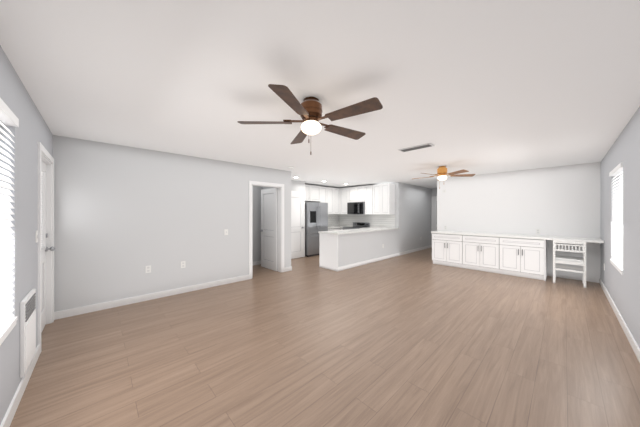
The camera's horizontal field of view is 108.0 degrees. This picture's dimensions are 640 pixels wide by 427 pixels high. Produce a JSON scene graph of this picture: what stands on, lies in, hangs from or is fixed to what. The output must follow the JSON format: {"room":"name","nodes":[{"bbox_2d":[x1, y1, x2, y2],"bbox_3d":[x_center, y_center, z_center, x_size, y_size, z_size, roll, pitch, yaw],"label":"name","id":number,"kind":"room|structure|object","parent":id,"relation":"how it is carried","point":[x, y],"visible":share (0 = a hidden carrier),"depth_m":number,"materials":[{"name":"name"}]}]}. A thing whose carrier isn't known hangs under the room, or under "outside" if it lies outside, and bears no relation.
{"room":"living room","nodes":[
{"label":"living room","id":0,"kind":"room"},
{"bbox_2d":[0,45,52,424],"bbox_3d":[-1.769,0.183,1.113,0.150,2.440,5.850,0,0,-44],"label":"wall","id":1,"kind":"structure","parent":0,"point":[31,131],"depth_m":1.78,"materials":[{"name":"grey paint"}]},
{"bbox_2d":[0,98,18,344],"bbox_3d":[-1.786,0.058,1.158,0.148,1.490,1.348,0,0,-44],"label":"window blinds","id":2,"kind":"object","parent":1,"relation":"attached to","point":[8,319],"visible":1,"depth_m":1.55,"materials":[{"name":"white plastic"}]},
{"bbox_2d":[0,344,39,426],"bbox_3d":[-1.394,1.353,0.838,0.014,0.100,4.075,0,0,-44],"label":"baseboard","id":3,"kind":"structure","parent":1,"relation":"attached to","point":[11,410],"depth_m":1.72,"materials":[{"name":"white"}]},
{"bbox_2d":[20,288,35,377],"bbox_3d":[-2.445,0.973,1.953,0.025,0.580,0.440,0,0,-44],"label":"vent panel","id":4,"kind":"object","parent":1,"relation":"attached to","point":[27,327],"visible":1,"depth_m":1.86,"materials":[{"name":"white metal"}]},
{"bbox_2d":[38,142,53,352],"bbox_3d":[-3.196,0.345,2.625,0.166,2.115,1.000,0,0,-44],"label":"door frame","id":5,"kind":"structure","parent":1,"relation":"attached to","point":[45,156],"depth_m":2.95,"materials":[{"name":"white wood"}]},
{"bbox_2d":[41,160,54,332],"bbox_3d":[-3.193,0.380,2.628,0.200,2.030,0.830,0,0,-44],"label":"entry door","id":6,"kind":"structure","parent":1,"relation":"in","point":[44,236],"depth_m":2.85,"materials":[{"name":"white wood"}]},
{"bbox_2d":[53,135,290,311],"bbox_3d":[-2.166,0.183,4.454,3.880,2.440,0.140,0,0,-44],"label":"wall","id":7,"kind":"structure","parent":0,"point":[124,216],"depth_m":3.73,"materials":[{"name":"white paint"}]},
{"bbox_2d":[145,265,150,272],"bbox_3d":[-2.781,0.903,3.766,0.072,0.115,0.008,0,0,-44],"label":"electrical outlet","id":8,"kind":"object","parent":7,"relation":"attached to","point":[147,269],"visible":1,"depth_m":3.77,"materials":[{"name":"white plastic"}]},
{"bbox_2d":[54,275,248,319],"bbox_3d":[-2.515,1.353,4.012,2.765,0.100,0.020,0,0,-44],"label":"baseboard","id":9,"kind":"structure","parent":7,"relation":"attached to","point":[116,303],"depth_m":3.69,"materials":[{"name":"white wood"}]},
{"bbox_2d":[249,181,283,278],"bbox_3d":[-1.236,0.350,5.327,0.900,2.105,0.156,0,0,-44],"label":"door frame","id":10,"kind":"structure","parent":7,"relation":"attached to","point":[280,187],"depth_m":5.54,"materials":[{"name":"white wood"}]},
{"bbox_2d":[260,188,276,270],"bbox_3d":[-1.291,0.385,5.893,0.190,2.020,0.730,0,0,-44],"label":"bedroom door","id":11,"kind":"structure","parent":7,"relation":"in","point":[268,230],"depth_m":5.86,"materials":[{"name":"white wood"}]},
{"bbox_2d":[262,187,277,268],"bbox_3d":[-1.207,0.183,6.159,0.140,2.440,1.010,0,0,-44],"label":"wall","id":12,"kind":"structure","parent":0,"point":[277,220],"depth_m":5.93,"materials":[{"name":"white paint"}]},
{"bbox_2d":[253,180,304,261],"bbox_3d":[-1.937,0.183,6.245,3.880,2.440,0.120,0,0,-44],"label":"wall","id":13,"kind":"structure","parent":0,"point":[296,185],"depth_m":6.38,"materials":[{"name":"white paint"}]},
{"bbox_2d":[291,193,303,258],"bbox_3d":[-0.773,0.380,7.184,0.755,2.030,0.112,0,0,-44],"label":"pantry door","id":14,"kind":"structure","parent":13,"relation":"in","point":[297,225],"depth_m":7.30,"materials":[{"name":"white wood"}]},
{"bbox_2d":[291,191,304,256],"bbox_3d":[-0.810,0.350,7.222,0.890,2.105,0.016,0,0,-44],"label":"door frame","id":15,"kind":"structure","parent":13,"relation":"attached to","point":[304,215],"depth_m":7.51,"materials":[{"name":"white wood"}]},
{"bbox_2d":[305,184,320,201],"bbox_3d":[-0.455,-0.712,8.202,0.955,0.570,0.380,0,0,-44],"label":"upper cabinet","id":16,"kind":"object","parent":0,"relation":"attached to","point":[312,192],"depth_m":8.16,"materials":[{"name":"white wood"}]},
{"bbox_2d":[0,0,639,187],"bbox_3d":[1.831,-1.097,6.433,13.200,0.120,8.600,0,0,-44],"label":"ceiling","id":17,"kind":"structure","parent":0,"point":[477,87],"depth_m":1.77,"materials":[{"name":"white paint"}]},
{"bbox_2d":[237,84,382,154],"bbox_3d":[-0.047,-0.794,2.136,1.264,0.485,1.274,0,0,-44],"label":"ceiling fan","id":18,"kind":"object","parent":17,"relation":"hanging from","point":[308,110],"visible":1,"depth_m":2.04,"materials":[{"name":"brown wood"}]},
{"bbox_2d":[399,143,434,151],"bbox_3d":[1.506,-1.028,3.654,0.180,0.015,0.500,0,0,-44],"label":"ceiling vent","id":19,"kind":"object","parent":17,"relation":"in","point":[427,145],"visible":0.98,"depth_m":3.61,"materials":[{"name":"white metal"}]},
{"bbox_2d":[413,166,474,188],"bbox_3d":[2.663,-0.794,5.151,1.282,0.485,1.248,0,0,-44],"label":"ceiling fan","id":20,"kind":"object","parent":17,"relation":"hanging from","point":[442,173],"visible":1,"depth_m":5.06,"materials":[{"name":"brown wood"}]},
{"bbox_2d":[10,248,639,426],"bbox_3d":[1.831,1.463,6.433,13.200,0.120,8.600,0,0,-44],"label":"floor","id":21,"kind":"structure","parent":0,"point":[417,339],"depth_m":2.28,"materials":[{"name":"brown wood"}]},
{"bbox_2d":[305,202,327,256],"bbox_3d":[-0.300,0.515,8.035,0.920,1.775,0.821,0,0,-44],"label":"fridge","id":22,"kind":"object","parent":21,"relation":"on","point":[316,217],"visible":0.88,"depth_m":7.67,"materials":[{"name":"grey metal"}]},
{"bbox_2d":[319,231,372,270],"bbox_3d":[1.022,0.958,6.722,2.375,0.890,0.487,0,0,-44],"label":"base cabinet","id":23,"kind":"object","parent":21,"relation":"on","point":[328,249],"depth_m":5.85,"materials":[{"name":"white wood"}]},
{"bbox_2d":[319,227,398,234],"bbox_3d":[1.299,0.490,6.858,3.054,0.040,0.670,0,0,-44],"label":"countertop","id":24,"kind":"structure","parent":23,"relation":"on","point":[375,228],"depth_m":6.43,"materials":[{"name":"white stone"}]},
{"bbox_2d":[343,222,369,229],"bbox_3d":[1.310,0.868,8.539,0.716,1.070,0.756,0,0,-44],"label":"range","id":25,"kind":"object","parent":21,"relation":"on","point":[357,225],"visible":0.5,"depth_m":8.62,"materials":[{"name":"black metal"}]},
{"bbox_2d":[432,234,458,266],"bbox_3d":[3.615,0.973,6.381,0.640,0.860,0.815,0,0,-44],"label":"base cabinet","id":26,"kind":"object","parent":21,"relation":"on","point":[445,247],"depth_m":6.20,"materials":[{"name":"white wood"}]},
{"bbox_2d":[459,234,494,272],"bbox_3d":[4.109,0.973,5.861,0.640,0.860,0.879,0,0,-44],"label":"base cabinet","id":27,"kind":"object","parent":21,"relation":"on","point":[476,251],"depth_m":5.68,"materials":[{"name":"white wood"}]},
{"bbox_2d":[495,238,546,280],"bbox_3d":[4.610,0.973,5.334,0.640,0.860,0.835,0,0,-44],"label":"base cabinet","id":28,"kind":"object","parent":21,"relation":"on","point":[521,255],"depth_m":5.08,"materials":[{"name":"white wood"}]},
{"bbox_2d":[431,230,602,241],"bbox_3d":[4.369,0.523,5.580,0.650,0.040,3.056,0,0,-44],"label":"countertop","id":29,"kind":"structure","parent":28,"relation":"on","point":[549,238],"depth_m":5.25,"materials":[{"name":"white stone"}]},
{"bbox_2d":[553,239,585,287],"bbox_3d":[5.016,0.956,4.687,0.440,0.895,0.450,0,0,-44],"label":"chair","id":30,"kind":"object","parent":21,"relation":"on","point":[579,261],"visible":1,"depth_m":4.56,"materials":[{"name":"white wood"}]},
{"bbox_2d":[321,187,340,214],"bbox_3d":[0.260,-0.482,8.878,1.142,1.030,0.386,0,0,-44],"label":"upper cabinet","id":31,"kind":"object","parent":0,"relation":"attached to","point":[330,195],"depth_m":8.87,"materials":[{"name":"white wood"}]},
{"bbox_2d":[341,187,356,214],"bbox_3d":[0.928,-0.482,9.195,0.397,1.030,0.846,0,0,-44],"label":"upper cabinet","id":32,"kind":"object","parent":0,"relation":"attached to","point":[344,191],"depth_m":8.97,"materials":[{"name":"white wood"}]},
{"bbox_2d":[349,187,364,202],"bbox_3d":[1.454,-0.707,8.676,0.350,0.580,0.762,0,0,-44],"label":"upper cabinet","id":33,"kind":"object","parent":0,"relation":"attached to","point":[356,194],"depth_m":8.54,"materials":[{"name":"white wood"}]},
{"bbox_2d":[347,202,364,213],"bbox_3d":[1.417,-0.192,8.640,0.446,0.440,0.754,0,0,-44],"label":"microwave","id":34,"kind":"object","parent":33,"relation":"attached to","point":[355,207],"visible":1,"depth_m":8.46,"materials":[{"name":"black metal"}]},
{"bbox_2d":[338,182,430,266],"bbox_3d":[2.529,0.183,7.731,5.900,2.440,0.120,0,0,-44],"label":"wall","id":35,"kind":"structure","parent":0,"point":[413,213],"depth_m":7.82,"materials":[{"name":"white paint"}]},
{"bbox_2d":[361,183,394,214],"bbox_3d":[2.031,-0.482,8.068,0.350,1.030,1.044,0,0,-44],"label":"upper cabinet","id":36,"kind":"object","parent":35,"relation":"attached to","point":[378,200],"depth_m":7.84,"materials":[{"name":"white wood"}]},
{"bbox_2d":[338,245,431,270],"bbox_3d":[2.515,1.353,7.626,5.764,0.100,0.014,0,0,-44],"label":"baseboard","id":37,"kind":"structure","parent":35,"relation":"attached to","point":[344,267],"depth_m":6.89,"materials":[{"name":"white wood"}]},
{"bbox_2d":[431,188,436,244],"bbox_3d":[5.056,0.183,9.245,0.150,2.440,1.170,0,0,-44],"label":"wall","id":38,"kind":"structure","parent":0,"point":[433,191],"depth_m":9.61,"materials":[{"name":"white paint"}]},
{"bbox_2d":[432,196,436,230],"bbox_3d":[4.917,0.350,9.271,0.016,2.105,0.890,0,0,-44],"label":"door frame","id":39,"kind":"structure","parent":38,"relation":"attached to","point":[432,210],"depth_m":9.56,"materials":[{"name":"white wood"}]},
{"bbox_2d":[433,198,436,230],"bbox_3d":[4.878,0.380,9.235,0.112,2.030,0.755,0,0,-44],"label":"door","id":40,"kind":"structure","parent":38,"relation":"in","point":[434,214],"depth_m":9.47,"materials":[{"name":"white"}]},
{"bbox_2d":[437,162,599,277],"bbox_3d":[4.688,0.183,5.824,0.140,2.440,3.280,0,0,-44],"label":"wall","id":41,"kind":"structure","parent":0,"point":[563,201],"depth_m":5.42,"materials":[{"name":"white paint"}]},
{"bbox_2d":[547,271,598,282],"bbox_3d":[5.376,1.353,4.988,0.014,0.100,0.760,0,0,-44],"label":"baseboard","id":42,"kind":"structure","parent":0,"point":[562,275],"depth_m":4.96,"materials":[{"name":"white wood"}]},
{"bbox_2d":[600,106,639,347],"bbox_3d":[2.802,0.183,1.871,8.320,2.440,0.150,0,0,-44],"label":"wall","id":43,"kind":"structure","parent":0,"point":[623,290],"depth_m":2.72,"materials":[{"name":"grey paint"}]},
{"bbox_2d":[609,162,622,274],"bbox_3d":[4.188,0.066,3.215,1.088,1.405,0.148,0,0,-44],"label":"window blinds","id":44,"kind":"object","parent":43,"relation":"attached to","point":[616,261],"visible":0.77,"depth_m":3.23,"materials":[{"name":"white plastic"}]},
{"bbox_2d":[599,278,639,362],"bbox_3d":[2.840,1.353,2.020,7.780,0.100,0.014,0,0,-44],"label":"baseboard","id":45,"kind":"structure","parent":43,"relation":"attached to","point":[635,347],"depth_m":2.78,"materials":[{"name":"white wood"}]}
]}

